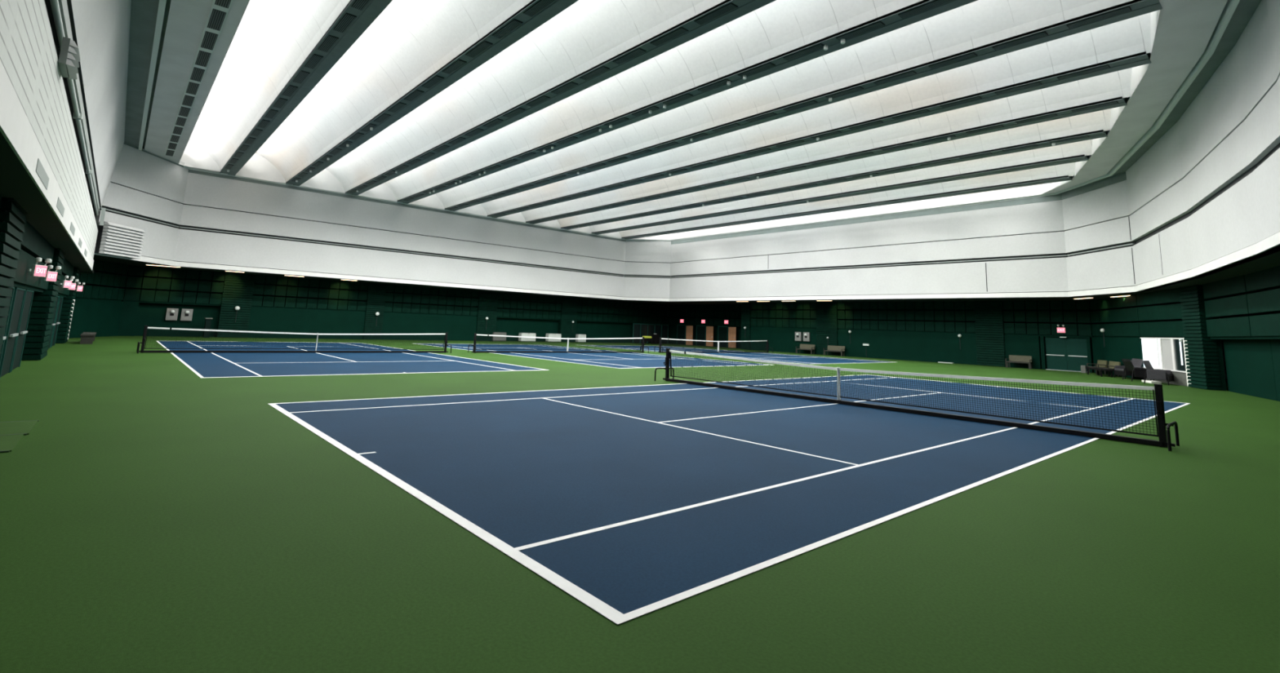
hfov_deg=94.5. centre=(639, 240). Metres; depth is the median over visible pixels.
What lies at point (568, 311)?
pillar
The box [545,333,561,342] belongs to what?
storage bin
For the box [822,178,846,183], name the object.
grille
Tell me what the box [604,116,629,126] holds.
grille
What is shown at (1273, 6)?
wall
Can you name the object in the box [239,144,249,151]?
grille
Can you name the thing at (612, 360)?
court
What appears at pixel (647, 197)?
grille
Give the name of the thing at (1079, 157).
ceiling beam
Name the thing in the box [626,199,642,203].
grille
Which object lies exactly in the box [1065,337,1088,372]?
door
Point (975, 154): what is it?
grille
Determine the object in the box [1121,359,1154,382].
lounge chair
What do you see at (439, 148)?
grille
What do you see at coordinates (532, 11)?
grille
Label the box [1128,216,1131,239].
joint
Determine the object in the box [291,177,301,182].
grille
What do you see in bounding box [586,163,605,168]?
grille
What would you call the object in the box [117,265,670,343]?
wall
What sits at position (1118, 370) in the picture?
lounge chair
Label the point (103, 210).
bracket
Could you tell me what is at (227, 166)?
grille
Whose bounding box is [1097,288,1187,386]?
wall
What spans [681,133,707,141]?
grille
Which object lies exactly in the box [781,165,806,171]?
grille
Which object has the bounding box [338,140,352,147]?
grille
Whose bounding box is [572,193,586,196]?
grille
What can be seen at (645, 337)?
basket
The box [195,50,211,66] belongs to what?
grille
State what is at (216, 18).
grille
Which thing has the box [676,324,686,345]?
door
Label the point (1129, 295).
soffit light
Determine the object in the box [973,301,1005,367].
pillar
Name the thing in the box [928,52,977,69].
grille
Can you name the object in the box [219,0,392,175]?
ceiling beam
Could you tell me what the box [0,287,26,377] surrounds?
door
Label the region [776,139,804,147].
grille
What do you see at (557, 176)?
grille
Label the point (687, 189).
grille
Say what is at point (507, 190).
grille
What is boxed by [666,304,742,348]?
wall
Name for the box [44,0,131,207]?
wall
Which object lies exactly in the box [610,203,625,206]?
grille
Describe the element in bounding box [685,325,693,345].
door
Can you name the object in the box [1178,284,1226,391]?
pillar
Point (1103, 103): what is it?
grille
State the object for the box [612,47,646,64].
grille
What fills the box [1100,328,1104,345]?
wall sensor
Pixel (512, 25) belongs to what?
grille
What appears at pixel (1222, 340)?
wall
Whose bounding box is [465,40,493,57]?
grille
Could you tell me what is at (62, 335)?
pillar
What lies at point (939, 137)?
grille
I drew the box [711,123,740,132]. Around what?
grille
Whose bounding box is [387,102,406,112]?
grille
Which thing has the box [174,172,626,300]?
wall
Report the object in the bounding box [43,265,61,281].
exit sign
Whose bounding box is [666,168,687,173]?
grille
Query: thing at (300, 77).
grille
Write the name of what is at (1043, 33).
grille
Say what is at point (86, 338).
bench
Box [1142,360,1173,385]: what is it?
lounge chair
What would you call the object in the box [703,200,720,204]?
grille
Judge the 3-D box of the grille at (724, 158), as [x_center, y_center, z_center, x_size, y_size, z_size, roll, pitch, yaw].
[4.777,-4.454,32.035,0.300,0.060,1.440,9,-11,-41]
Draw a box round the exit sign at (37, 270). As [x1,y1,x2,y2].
[27,257,52,277]
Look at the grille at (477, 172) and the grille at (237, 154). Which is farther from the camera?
the grille at (477, 172)
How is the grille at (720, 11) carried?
attached to the ceiling beam at (726, 11)
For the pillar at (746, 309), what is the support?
attached to the wall at (929, 331)
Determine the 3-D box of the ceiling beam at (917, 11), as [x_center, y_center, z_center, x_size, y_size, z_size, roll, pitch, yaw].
[-3.860,-5.349,30.429,0.860,0.950,46.178,9,-11,-41]
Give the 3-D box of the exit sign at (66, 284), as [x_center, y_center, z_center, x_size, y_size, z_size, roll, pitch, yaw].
[-22.421,1.612,23.173,0.190,0.470,0.420,3,-8,-5]
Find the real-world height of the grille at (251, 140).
0.060 m
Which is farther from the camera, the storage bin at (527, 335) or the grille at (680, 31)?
the storage bin at (527, 335)
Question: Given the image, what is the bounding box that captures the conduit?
[49,0,98,215]
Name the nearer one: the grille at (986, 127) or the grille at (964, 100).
the grille at (964, 100)
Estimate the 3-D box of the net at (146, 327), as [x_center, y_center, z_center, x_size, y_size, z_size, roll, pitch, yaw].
[-15.457,4.809,28.323,13.128,1.100,0.908,9,-11,-41]
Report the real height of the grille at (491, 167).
0.060 m
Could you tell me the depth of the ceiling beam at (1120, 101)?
29.37 m
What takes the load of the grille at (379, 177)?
attached to the ceiling beam at (726, 11)
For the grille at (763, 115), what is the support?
attached to the ceiling beam at (1133, 8)
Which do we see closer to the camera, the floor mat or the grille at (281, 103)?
the floor mat
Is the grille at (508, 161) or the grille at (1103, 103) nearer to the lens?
the grille at (1103, 103)
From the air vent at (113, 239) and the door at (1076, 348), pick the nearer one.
the air vent at (113, 239)
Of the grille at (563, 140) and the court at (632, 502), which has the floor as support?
the court at (632, 502)
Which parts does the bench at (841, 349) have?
seat, backrest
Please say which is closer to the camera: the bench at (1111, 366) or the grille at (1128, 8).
the grille at (1128, 8)
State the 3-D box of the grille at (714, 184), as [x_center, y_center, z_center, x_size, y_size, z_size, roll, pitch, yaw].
[4.784,-3.601,37.865,0.300,0.060,1.440,9,-11,-41]
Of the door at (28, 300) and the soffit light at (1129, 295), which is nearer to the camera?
the door at (28, 300)
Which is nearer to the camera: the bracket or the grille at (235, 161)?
the bracket
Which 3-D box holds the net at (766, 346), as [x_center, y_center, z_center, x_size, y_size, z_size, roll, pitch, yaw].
[6.270,8.373,47.166,13.128,1.100,0.908,9,-11,-41]
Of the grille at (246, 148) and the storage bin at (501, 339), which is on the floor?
the storage bin at (501, 339)
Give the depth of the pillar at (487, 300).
54.57 m
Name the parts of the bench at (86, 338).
leg, seat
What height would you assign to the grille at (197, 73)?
0.022 m
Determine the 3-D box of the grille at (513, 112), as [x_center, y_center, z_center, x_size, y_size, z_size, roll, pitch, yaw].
[-5.584,-5.687,26.237,0.300,0.060,1.440,9,-11,-41]
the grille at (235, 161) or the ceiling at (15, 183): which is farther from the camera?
the grille at (235, 161)
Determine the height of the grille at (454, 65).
0.060 m
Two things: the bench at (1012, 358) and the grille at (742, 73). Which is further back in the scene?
the bench at (1012, 358)
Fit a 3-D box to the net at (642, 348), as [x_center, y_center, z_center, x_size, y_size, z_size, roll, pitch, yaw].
[-4.586,6.592,37.751,13.128,1.100,0.908,9,-11,-41]
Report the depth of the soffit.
38.51 m
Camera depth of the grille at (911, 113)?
24.65 m
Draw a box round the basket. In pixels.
[642,336,652,338]
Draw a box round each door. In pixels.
[0,286,14,363]
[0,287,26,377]
[10,289,34,372]
[47,296,59,348]
[50,296,63,347]
[632,323,668,343]
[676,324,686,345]
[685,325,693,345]
[696,325,706,346]
[706,326,713,346]
[717,326,728,347]
[728,327,736,347]
[1044,337,1067,370]
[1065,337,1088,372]
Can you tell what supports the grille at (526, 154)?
attached to the ceiling beam at (917, 11)
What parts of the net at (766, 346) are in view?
post, cord, rail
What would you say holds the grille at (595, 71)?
attached to the ceiling beam at (726, 11)
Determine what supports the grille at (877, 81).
attached to the ceiling beam at (1133, 8)
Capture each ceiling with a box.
[0,131,93,273]
[124,0,1261,240]
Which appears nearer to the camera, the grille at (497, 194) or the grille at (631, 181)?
the grille at (631, 181)
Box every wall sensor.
[235,306,239,322]
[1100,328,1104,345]
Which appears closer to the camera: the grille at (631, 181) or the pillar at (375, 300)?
the grille at (631, 181)
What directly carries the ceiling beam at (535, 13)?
attached to the ceiling at (1193, 38)
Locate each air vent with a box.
[57,36,79,79]
[94,221,145,258]
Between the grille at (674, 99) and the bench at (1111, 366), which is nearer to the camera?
the grille at (674, 99)
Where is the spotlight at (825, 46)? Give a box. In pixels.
[823,44,827,50]
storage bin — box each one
[492,332,506,341]
[518,333,536,341]
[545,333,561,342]
[575,334,586,342]
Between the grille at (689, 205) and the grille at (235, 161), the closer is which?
the grille at (235, 161)
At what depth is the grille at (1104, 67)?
20.27 m
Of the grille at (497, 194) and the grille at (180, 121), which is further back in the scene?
the grille at (497, 194)
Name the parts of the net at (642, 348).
post, cord, rail, post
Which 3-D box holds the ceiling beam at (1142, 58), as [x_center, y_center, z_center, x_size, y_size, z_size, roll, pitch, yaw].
[1.615,-4.335,35.966,0.860,0.950,44.982,9,-11,-41]
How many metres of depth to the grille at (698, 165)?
33.44 m
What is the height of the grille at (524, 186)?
0.060 m
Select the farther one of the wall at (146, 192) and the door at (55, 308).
the wall at (146, 192)
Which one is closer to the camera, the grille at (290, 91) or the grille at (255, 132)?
the grille at (290, 91)
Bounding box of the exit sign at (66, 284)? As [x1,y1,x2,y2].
[59,275,75,288]
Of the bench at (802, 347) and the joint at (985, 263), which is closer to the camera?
the joint at (985, 263)
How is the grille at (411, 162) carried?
attached to the ceiling beam at (726, 11)
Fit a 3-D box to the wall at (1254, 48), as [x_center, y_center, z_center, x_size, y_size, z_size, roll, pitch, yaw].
[17.259,-3.057,16.241,0.350,6.470,3.294,-4,-10,35]
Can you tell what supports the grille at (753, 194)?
attached to the ceiling beam at (1097, 134)
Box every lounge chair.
[1113,358,1146,380]
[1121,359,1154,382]
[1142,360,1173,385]
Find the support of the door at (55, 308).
in the wall at (33, 245)
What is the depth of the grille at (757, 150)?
30.51 m
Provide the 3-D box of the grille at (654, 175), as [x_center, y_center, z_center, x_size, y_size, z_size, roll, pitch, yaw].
[0.872,-3.954,36.444,0.300,0.060,1.440,9,-11,-41]
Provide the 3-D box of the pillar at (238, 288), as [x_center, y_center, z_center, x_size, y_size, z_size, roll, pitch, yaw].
[-28.827,4.572,42.208,1.780,4.600,0.640,9,-11,-41]
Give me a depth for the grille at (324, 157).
34.82 m
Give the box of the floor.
[0,336,1279,672]
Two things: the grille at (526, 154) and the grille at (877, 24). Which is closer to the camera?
the grille at (877, 24)
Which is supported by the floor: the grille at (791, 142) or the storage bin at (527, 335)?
the storage bin at (527, 335)
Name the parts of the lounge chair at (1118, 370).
armrest, rail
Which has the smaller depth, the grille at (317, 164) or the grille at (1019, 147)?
the grille at (1019, 147)
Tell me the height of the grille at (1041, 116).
0.060 m
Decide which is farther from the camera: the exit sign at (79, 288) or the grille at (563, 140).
the exit sign at (79, 288)
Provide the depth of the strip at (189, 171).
46.57 m
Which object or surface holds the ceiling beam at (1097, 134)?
attached to the ceiling at (1193, 38)
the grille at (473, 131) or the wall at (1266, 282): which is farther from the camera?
the grille at (473, 131)
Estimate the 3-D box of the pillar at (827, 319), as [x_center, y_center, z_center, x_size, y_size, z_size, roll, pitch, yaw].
[16.390,7.605,51.445,0.640,4.600,1.980,9,-11,-41]
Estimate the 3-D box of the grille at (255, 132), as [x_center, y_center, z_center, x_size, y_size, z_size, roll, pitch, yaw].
[-19.784,-5.587,30.534,0.300,0.060,1.440,9,-11,-41]
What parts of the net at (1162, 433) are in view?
post, cord, rail, post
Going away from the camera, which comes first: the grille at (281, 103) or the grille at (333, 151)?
the grille at (281, 103)
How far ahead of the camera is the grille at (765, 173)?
34.86 m
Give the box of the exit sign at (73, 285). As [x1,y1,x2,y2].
[66,279,78,290]
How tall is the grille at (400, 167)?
0.060 m
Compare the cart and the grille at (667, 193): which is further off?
the cart
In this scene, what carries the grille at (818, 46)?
attached to the ceiling beam at (917, 11)
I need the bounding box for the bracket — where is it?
[99,208,106,225]
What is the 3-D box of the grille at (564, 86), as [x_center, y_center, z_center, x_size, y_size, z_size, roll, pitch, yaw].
[-2.981,-6.020,23.298,0.300,0.060,1.440,9,-11,-41]
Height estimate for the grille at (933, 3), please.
0.060 m
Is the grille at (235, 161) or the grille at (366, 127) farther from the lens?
the grille at (235, 161)
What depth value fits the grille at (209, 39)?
20.24 m
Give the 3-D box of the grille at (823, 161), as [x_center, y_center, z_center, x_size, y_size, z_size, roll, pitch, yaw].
[9.990,-4.266,31.987,0.300,0.060,1.440,9,-11,-41]
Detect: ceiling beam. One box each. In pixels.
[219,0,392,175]
[285,0,578,186]
[345,0,775,195]
[396,0,977,204]
[444,0,1162,211]
[486,51,1151,217]
[525,96,1127,224]
[560,129,1107,230]
[591,154,1088,235]
[621,175,1072,239]
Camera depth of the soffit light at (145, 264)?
37.58 m
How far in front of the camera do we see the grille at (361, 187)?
42.36 m
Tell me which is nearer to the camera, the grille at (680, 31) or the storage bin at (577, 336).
the grille at (680, 31)
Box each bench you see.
[80,332,96,344]
[795,344,815,354]
[823,345,844,356]
[1004,355,1032,368]
[1086,360,1107,375]
[1097,361,1120,377]
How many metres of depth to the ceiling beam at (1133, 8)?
21.59 m
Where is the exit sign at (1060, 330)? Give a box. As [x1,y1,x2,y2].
[1057,324,1065,333]
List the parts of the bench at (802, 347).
seat, backrest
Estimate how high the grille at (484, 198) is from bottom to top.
0.060 m
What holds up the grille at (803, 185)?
attached to the ceiling beam at (1097, 134)
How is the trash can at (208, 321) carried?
on the floor
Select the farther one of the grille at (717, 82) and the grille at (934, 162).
the grille at (934, 162)
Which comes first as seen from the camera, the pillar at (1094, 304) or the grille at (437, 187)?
the pillar at (1094, 304)
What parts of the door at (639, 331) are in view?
pane, pane, pane, pane, pane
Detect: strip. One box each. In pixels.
[124,142,186,168]
[164,0,232,156]
[187,168,626,242]
[671,193,1062,244]
[1061,172,1126,199]
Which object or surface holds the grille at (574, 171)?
attached to the ceiling beam at (1133, 8)
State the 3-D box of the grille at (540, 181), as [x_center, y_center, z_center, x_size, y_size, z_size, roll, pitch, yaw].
[-6.468,-3.869,38.894,0.300,0.060,1.440,9,-11,-41]
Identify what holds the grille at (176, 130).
attached to the vent strip at (219, 11)
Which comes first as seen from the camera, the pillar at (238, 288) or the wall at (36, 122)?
the wall at (36, 122)
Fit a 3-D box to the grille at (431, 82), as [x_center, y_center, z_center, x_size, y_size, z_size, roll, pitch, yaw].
[-8.118,-6.227,23.186,0.300,0.060,1.440,9,-11,-41]
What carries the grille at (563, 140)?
attached to the ceiling beam at (917, 11)
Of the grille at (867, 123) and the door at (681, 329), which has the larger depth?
the door at (681, 329)
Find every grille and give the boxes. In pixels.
[165,149,174,156]
[168,142,177,150]
[169,134,180,142]
[172,126,182,134]
[175,116,186,126]
[178,106,190,116]
[182,94,195,106]
[186,81,199,94]
[190,66,204,81]
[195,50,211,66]
[200,31,217,50]
[207,8,226,31]
[214,0,231,8]
[225,164,233,168]
[229,158,238,164]
[234,151,244,158]
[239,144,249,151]
[244,137,255,144]
[250,128,262,136]
[257,119,270,128]
[265,109,278,119]
[273,97,288,108]
[282,84,297,97]
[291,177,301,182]
[293,70,310,84]
[297,172,307,177]
[304,53,323,69]
[304,167,315,172]
[312,161,323,167]
[317,35,338,52]
[320,155,332,160]
[328,148,342,155]
[333,12,356,33]
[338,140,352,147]
[349,132,364,140]
[351,0,370,10]
[356,185,367,189]
[360,123,377,132]
[365,180,377,185]
[373,113,391,123]
[374,175,386,180]
[385,170,395,175]
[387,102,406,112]
[395,164,408,170]
[404,89,424,101]
[406,159,421,164]
[419,152,434,158]
[422,75,444,88]
[433,145,449,151]
[433,185,445,189]
[442,58,466,74]
[445,181,457,185]
[448,137,465,144]
[457,176,471,181]
[464,128,483,136]
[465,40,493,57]
[471,170,484,175]
[479,196,491,200]
[483,118,503,128]
[484,164,501,170]
[492,18,523,38]
[492,192,505,196]
[500,158,517,164]
[502,107,525,117]
[504,189,518,192]
[517,151,535,158]
[519,184,533,188]
[523,0,555,17]
[525,95,550,106]
[533,179,549,184]
[537,144,555,151]
[550,174,566,179]
[551,81,577,94]
[556,136,577,144]
[557,196,571,200]
[567,168,585,174]
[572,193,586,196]
[578,127,601,136]
[579,66,609,80]
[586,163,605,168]
[587,188,604,193]
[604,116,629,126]
[605,184,622,188]
[608,156,627,163]
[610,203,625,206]
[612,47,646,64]
[624,179,642,184]
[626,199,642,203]
[630,149,652,155]
[631,106,659,116]
[644,173,663,179]
[644,195,660,199]
[650,26,688,46]
[654,141,678,149]
[662,93,693,105]
[662,191,680,195]
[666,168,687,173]
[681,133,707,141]
[683,186,702,191]
[684,204,700,207]
[690,162,712,168]
[693,2,737,25]
[697,78,731,92]
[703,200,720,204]
[706,182,724,186]
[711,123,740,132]
[716,155,740,161]
[724,196,742,200]
[728,177,750,182]
[737,62,775,77]
[744,147,770,155]
[745,111,777,122]
[746,192,765,196]
[753,171,777,177]
[770,188,790,192]
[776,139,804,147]
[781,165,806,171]
[782,43,824,60]
[782,99,817,111]
[795,183,817,188]
[810,130,841,139]
[812,159,838,165]
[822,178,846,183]
[825,85,863,98]
[835,20,884,40]
[844,151,873,158]
[848,120,883,129]
[853,173,878,177]
[873,70,916,84]
[880,143,912,151]
[885,166,912,172]
[892,109,929,119]
[897,0,952,18]
[920,134,955,142]
[920,160,951,166]
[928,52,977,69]
[940,96,982,107]
[959,152,992,159]
[965,124,1004,133]
[991,31,1048,50]
[994,81,1041,94]
[1002,144,1038,151]
[1015,113,1057,124]
[1049,134,1088,143]
[1057,64,1110,79]
[1066,5,1131,28]
[1071,100,1118,112]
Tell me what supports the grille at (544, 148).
attached to the ceiling beam at (917, 11)
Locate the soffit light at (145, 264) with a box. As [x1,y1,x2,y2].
[145,264,181,267]
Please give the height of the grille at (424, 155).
0.060 m
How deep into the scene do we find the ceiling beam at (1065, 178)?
41.57 m
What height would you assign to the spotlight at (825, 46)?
0.150 m
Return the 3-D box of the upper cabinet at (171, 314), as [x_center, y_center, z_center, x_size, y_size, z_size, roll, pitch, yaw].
[-31.554,4.961,39.895,0.620,0.800,0.340,9,-11,-41]
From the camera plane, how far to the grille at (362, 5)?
17.59 m
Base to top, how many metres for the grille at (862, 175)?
0.060 m
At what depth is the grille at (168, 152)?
34.93 m
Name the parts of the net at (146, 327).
post, rail, cord, post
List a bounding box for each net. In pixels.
[136,325,451,353]
[467,333,648,353]
[653,337,773,353]
[654,348,1179,451]
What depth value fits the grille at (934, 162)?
31.37 m
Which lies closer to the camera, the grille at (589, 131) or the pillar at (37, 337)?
the pillar at (37, 337)
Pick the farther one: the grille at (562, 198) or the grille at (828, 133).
the grille at (562, 198)
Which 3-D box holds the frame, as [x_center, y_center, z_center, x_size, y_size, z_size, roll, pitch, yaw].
[27.670,7.312,38.409,0.450,2.240,2.700,9,-11,-41]
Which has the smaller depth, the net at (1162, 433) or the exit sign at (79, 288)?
the net at (1162, 433)
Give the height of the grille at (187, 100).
0.022 m
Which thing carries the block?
on the floor
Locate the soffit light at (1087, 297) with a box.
[1073,297,1093,299]
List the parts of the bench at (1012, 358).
seat, backrest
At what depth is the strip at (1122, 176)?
33.88 m
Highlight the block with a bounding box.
[1080,365,1086,373]
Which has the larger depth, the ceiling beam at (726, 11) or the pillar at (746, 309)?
the pillar at (746, 309)
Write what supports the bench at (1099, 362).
on the floor
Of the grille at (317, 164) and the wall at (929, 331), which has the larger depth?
the wall at (929, 331)
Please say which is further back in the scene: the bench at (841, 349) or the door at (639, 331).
the door at (639, 331)
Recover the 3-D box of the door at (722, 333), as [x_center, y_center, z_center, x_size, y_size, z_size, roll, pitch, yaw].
[8.835,10.211,62.925,0.100,2.210,1.370,9,-11,-41]
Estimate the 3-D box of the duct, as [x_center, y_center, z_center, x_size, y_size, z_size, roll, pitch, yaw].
[-14.123,-3.439,14.873,0.130,0.260,42.800,9,-11,-41]
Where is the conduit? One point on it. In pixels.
(77, 116)
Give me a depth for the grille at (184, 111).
27.56 m
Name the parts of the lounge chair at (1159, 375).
frame, armrest, armrest, rail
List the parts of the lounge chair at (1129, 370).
armrest, armrest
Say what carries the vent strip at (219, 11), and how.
attached to the ceiling at (1193, 38)
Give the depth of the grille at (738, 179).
36.33 m
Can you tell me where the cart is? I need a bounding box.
[641,336,652,344]
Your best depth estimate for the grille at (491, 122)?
27.62 m
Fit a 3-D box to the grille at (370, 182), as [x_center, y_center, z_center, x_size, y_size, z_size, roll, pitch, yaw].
[-18.600,-4.023,40.930,0.300,0.060,1.440,9,-11,-41]
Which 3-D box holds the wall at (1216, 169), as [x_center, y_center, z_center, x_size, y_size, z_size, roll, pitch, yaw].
[20.186,-2.292,20.728,0.350,6.470,7.520,-3,-10,32]
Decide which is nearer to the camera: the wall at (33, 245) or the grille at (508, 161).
the wall at (33, 245)
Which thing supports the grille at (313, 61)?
attached to the ceiling beam at (357, 15)
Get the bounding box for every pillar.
[0,197,27,354]
[21,248,65,360]
[55,266,79,343]
[216,272,255,337]
[363,282,386,339]
[475,290,498,341]
[557,297,577,342]
[740,302,753,350]
[816,302,839,355]
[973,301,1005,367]
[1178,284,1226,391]
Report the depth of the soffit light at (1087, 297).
35.85 m
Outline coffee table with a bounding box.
[1085,367,1114,377]
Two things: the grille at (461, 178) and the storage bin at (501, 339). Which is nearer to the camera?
the grille at (461, 178)
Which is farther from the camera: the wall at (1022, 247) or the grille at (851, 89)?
the wall at (1022, 247)
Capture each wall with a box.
[0,0,97,271]
[0,195,79,339]
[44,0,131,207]
[69,259,128,338]
[92,203,1227,379]
[93,142,188,266]
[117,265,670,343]
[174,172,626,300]
[623,240,671,302]
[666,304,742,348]
[669,200,1069,302]
[750,300,1093,369]
[1062,171,1135,297]
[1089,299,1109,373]
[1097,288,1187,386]
[1125,121,1200,292]
[1177,45,1271,277]
[1202,275,1277,401]
[1235,0,1279,253]
[1244,266,1279,401]
[1266,0,1279,105]
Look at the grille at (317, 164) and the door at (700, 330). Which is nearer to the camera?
the grille at (317, 164)
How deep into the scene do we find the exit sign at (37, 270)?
14.76 m
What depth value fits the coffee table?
33.11 m
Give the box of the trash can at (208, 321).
[203,317,213,337]
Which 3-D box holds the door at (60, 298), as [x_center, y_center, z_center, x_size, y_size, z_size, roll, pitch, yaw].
[-25.748,3.550,26.140,0.170,2.200,1.870,9,-11,-41]
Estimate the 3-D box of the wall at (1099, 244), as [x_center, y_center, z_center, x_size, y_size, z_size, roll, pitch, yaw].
[26.105,-0.170,33.735,0.350,6.470,5.025,2,-8,1]
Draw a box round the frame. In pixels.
[1040,335,1093,373]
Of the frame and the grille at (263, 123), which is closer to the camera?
the grille at (263, 123)
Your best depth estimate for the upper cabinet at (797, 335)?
53.13 m
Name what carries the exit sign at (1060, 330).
attached to the wall at (929, 331)
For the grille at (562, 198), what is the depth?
43.68 m
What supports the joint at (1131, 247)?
attached to the wall at (1099, 244)
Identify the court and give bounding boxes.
[156,341,549,378]
[267,374,1190,626]
[414,343,773,368]
[579,345,892,364]
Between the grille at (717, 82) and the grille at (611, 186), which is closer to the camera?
the grille at (717, 82)
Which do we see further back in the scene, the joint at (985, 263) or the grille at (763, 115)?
the joint at (985, 263)
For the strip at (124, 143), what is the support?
attached to the wall at (146, 192)
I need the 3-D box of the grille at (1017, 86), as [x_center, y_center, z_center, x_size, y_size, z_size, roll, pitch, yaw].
[13.889,-5.618,21.750,0.300,0.060,1.440,9,-11,-41]
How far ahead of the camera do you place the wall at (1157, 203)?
26.87 m
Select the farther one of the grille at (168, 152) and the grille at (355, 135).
the grille at (168, 152)
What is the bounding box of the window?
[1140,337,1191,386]
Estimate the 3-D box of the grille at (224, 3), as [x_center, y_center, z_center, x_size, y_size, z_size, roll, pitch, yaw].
[-12.182,-7.192,17.366,0.340,0.022,1.600,9,-11,-41]
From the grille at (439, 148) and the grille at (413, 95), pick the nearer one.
the grille at (413, 95)
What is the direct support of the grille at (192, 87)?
attached to the vent strip at (219, 11)
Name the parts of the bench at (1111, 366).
backrest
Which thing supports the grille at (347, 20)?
attached to the ceiling beam at (357, 15)
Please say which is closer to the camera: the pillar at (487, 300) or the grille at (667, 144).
the grille at (667, 144)
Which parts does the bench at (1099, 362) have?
backrest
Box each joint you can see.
[985,262,987,292]
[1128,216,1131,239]
[1131,247,1135,284]
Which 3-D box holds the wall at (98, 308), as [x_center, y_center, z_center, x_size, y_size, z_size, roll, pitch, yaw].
[-32.804,3.389,35.654,0.620,4.750,5.040,5,-9,-17]
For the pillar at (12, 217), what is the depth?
11.24 m
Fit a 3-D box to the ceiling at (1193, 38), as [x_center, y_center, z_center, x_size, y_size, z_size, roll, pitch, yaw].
[0.668,-4.921,38.600,65.000,2.700,70.000,9,-11,-41]
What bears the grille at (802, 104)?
attached to the ceiling beam at (1133, 8)
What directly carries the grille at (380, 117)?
attached to the ceiling beam at (535, 13)
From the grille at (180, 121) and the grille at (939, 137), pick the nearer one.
the grille at (939, 137)
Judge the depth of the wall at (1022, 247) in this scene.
44.20 m
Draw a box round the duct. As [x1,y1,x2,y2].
[57,0,99,212]
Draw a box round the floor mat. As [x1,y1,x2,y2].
[0,420,39,453]
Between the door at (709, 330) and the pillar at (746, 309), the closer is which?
the pillar at (746, 309)
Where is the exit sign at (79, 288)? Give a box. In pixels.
[75,282,84,291]
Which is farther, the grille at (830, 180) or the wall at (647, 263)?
the wall at (647, 263)
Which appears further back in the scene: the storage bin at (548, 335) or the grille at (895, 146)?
the storage bin at (548, 335)
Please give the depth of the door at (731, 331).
61.93 m
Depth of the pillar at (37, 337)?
19.25 m
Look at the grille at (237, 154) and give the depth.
34.86 m
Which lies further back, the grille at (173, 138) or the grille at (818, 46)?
the grille at (173, 138)
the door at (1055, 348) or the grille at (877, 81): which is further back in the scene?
the door at (1055, 348)
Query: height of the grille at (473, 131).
0.060 m
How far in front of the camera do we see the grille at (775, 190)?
38.70 m
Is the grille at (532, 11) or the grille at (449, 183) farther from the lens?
the grille at (449, 183)
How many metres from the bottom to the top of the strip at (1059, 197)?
0.440 m
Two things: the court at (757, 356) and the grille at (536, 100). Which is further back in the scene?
the court at (757, 356)
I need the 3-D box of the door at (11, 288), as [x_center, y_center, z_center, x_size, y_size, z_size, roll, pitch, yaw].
[-14.252,2.080,13.162,0.170,2.200,1.870,9,-11,-41]
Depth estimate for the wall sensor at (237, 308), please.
41.79 m
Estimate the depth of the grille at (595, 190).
40.80 m
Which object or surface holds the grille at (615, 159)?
attached to the ceiling beam at (1133, 8)
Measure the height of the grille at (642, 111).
0.060 m
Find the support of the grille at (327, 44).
attached to the ceiling beam at (357, 15)
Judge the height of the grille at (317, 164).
0.060 m
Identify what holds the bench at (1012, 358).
on the floor
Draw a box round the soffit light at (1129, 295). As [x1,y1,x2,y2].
[1109,294,1130,297]
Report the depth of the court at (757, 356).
43.54 m
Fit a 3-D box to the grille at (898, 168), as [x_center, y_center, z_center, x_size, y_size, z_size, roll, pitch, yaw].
[14.374,-3.974,32.875,0.300,0.060,1.440,9,-11,-41]
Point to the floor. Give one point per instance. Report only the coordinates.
(157, 516)
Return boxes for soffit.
[93,244,1279,304]
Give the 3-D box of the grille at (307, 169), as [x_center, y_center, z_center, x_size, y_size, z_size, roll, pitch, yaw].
[-21.134,-4.563,37.880,0.300,0.060,1.440,9,-11,-41]

